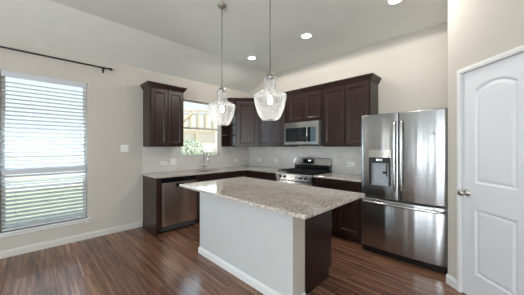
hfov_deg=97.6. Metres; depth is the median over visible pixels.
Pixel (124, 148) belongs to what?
light switch
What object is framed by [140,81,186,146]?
upper cabinet
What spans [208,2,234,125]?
pendant lamp
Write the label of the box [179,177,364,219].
island countertop
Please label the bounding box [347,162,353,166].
power outlet
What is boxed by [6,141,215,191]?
fence
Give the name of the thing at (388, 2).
recessed light
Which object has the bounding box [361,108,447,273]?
refrigerator
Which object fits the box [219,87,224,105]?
socket
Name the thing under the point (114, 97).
wall
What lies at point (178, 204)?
dishwasher
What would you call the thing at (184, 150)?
shrub
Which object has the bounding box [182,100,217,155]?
window
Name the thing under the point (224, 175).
base cabinet
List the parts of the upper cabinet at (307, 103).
door, crown moulding, door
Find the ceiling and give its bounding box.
[0,0,447,92]
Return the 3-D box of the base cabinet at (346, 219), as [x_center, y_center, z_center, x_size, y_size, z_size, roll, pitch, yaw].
[1.321,0.923,3.624,0.762,0.884,0.613,0,0,45]
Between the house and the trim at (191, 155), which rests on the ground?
the house
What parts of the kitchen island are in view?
baseboard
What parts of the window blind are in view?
rail, rail, lift cord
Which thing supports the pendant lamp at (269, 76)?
hanging from the ceiling
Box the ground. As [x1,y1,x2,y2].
[6,156,82,224]
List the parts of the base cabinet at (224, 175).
door, drawer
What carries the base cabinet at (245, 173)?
on the floor
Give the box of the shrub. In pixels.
[182,137,204,154]
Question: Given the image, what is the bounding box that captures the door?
[458,52,523,294]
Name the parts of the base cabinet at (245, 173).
door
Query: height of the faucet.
0.366 m
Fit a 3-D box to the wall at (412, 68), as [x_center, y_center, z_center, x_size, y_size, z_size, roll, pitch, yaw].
[1.748,-0.139,3.742,5.700,3.008,0.148,0,0,45]
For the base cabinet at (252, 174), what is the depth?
4.50 m
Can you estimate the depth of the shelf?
5.11 m
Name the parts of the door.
knob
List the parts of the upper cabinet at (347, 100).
door, crown moulding, door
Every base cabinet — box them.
[194,171,236,223]
[237,170,248,176]
[249,170,276,180]
[315,177,361,243]
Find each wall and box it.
[0,37,248,250]
[249,22,447,174]
[448,0,523,279]
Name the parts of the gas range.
oven door, control panel, display panel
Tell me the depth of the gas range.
4.06 m
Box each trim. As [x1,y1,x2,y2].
[0,217,90,237]
[181,155,220,156]
[457,45,523,292]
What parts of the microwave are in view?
door glass, control panel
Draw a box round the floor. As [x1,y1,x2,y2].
[0,223,465,294]
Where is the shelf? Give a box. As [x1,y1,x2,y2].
[221,98,235,146]
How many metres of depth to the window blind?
3.09 m
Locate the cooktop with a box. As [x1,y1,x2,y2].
[279,171,327,175]
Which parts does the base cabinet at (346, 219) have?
door, drawer, door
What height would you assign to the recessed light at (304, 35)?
0.006 m
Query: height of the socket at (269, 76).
0.212 m
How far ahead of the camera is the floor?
2.52 m
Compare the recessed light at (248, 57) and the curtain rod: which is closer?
the curtain rod
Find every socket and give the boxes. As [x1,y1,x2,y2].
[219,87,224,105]
[266,73,273,95]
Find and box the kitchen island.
[198,192,330,294]
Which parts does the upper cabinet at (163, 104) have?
door, crown moulding, door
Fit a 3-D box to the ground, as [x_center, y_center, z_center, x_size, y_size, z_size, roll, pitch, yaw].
[-18.082,1.715,30.484,59.850,0.200,90.000,0,0,45]
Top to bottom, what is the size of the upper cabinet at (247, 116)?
1.055 m
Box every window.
[0,71,86,230]
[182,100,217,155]
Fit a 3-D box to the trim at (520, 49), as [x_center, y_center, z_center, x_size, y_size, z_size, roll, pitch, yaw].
[1.919,0.318,1.866,0.133,2.095,0.648,0,0,0]
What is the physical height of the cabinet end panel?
0.884 m
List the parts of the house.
plate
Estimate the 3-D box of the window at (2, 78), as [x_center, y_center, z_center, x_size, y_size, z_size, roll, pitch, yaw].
[-2.976,0.050,3.183,0.060,2.000,0.860,0,0,45]
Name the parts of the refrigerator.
dispenser panel, dispenser frame, door, handle, handle, handle, freezer drawer, door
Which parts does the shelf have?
panel, crown moulding, panel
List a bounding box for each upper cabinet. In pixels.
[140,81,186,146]
[235,98,258,146]
[258,92,297,146]
[287,84,323,122]
[322,73,381,146]
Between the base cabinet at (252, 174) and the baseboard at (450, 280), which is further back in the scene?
the base cabinet at (252, 174)
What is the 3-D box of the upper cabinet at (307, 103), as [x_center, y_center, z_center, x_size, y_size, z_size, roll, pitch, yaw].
[0.871,-0.761,4.255,0.758,0.608,0.375,0,0,45]
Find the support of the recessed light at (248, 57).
in the ceiling
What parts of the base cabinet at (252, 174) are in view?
drawer, drawer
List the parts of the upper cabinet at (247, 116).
crown moulding, door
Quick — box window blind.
[1,70,86,231]
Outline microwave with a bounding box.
[284,120,323,145]
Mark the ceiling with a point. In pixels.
(195, 40)
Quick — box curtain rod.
[0,46,112,72]
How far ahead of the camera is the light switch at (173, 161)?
4.34 m
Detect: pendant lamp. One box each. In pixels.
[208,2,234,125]
[254,0,286,120]
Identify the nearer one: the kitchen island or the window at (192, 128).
the kitchen island
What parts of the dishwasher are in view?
kick plate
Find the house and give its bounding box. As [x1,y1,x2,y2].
[184,110,215,143]
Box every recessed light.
[247,56,256,59]
[300,33,312,38]
[386,0,402,4]
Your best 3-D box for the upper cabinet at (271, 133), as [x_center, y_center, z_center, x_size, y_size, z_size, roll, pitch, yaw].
[0.314,-0.537,4.810,0.811,1.055,0.375,0,0,45]
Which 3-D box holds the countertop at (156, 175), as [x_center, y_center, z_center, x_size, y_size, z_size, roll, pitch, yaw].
[-0.669,0.466,4.298,1.473,0.029,2.475,0,0,45]
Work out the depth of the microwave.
4.01 m
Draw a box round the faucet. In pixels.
[202,151,208,168]
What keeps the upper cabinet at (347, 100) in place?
attached to the wall at (412, 68)
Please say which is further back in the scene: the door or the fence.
the fence
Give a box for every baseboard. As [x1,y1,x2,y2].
[0,221,141,258]
[446,273,456,289]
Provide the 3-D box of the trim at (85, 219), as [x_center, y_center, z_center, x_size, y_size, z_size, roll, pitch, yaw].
[-2.916,1.081,3.126,0.105,0.062,0.945,0,0,45]
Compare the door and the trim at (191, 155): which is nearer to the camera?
the door
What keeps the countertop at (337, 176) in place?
on the base cabinet at (346, 219)
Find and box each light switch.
[121,145,128,151]
[171,158,176,164]
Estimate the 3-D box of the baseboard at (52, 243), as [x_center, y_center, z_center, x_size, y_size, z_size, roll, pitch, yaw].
[-4.012,1.319,1.992,0.015,0.092,5.520,0,0,45]
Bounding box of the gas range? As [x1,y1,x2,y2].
[276,157,330,186]
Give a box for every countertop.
[142,165,286,178]
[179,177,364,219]
[313,172,361,181]
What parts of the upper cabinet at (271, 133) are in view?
door, crown moulding, door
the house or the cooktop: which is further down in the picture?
the cooktop
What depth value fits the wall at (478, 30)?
2.12 m
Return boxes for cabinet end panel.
[143,175,160,235]
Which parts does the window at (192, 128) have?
meeting rail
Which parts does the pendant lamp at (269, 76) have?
stem, lamp shade, bulb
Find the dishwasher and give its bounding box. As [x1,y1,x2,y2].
[159,175,196,232]

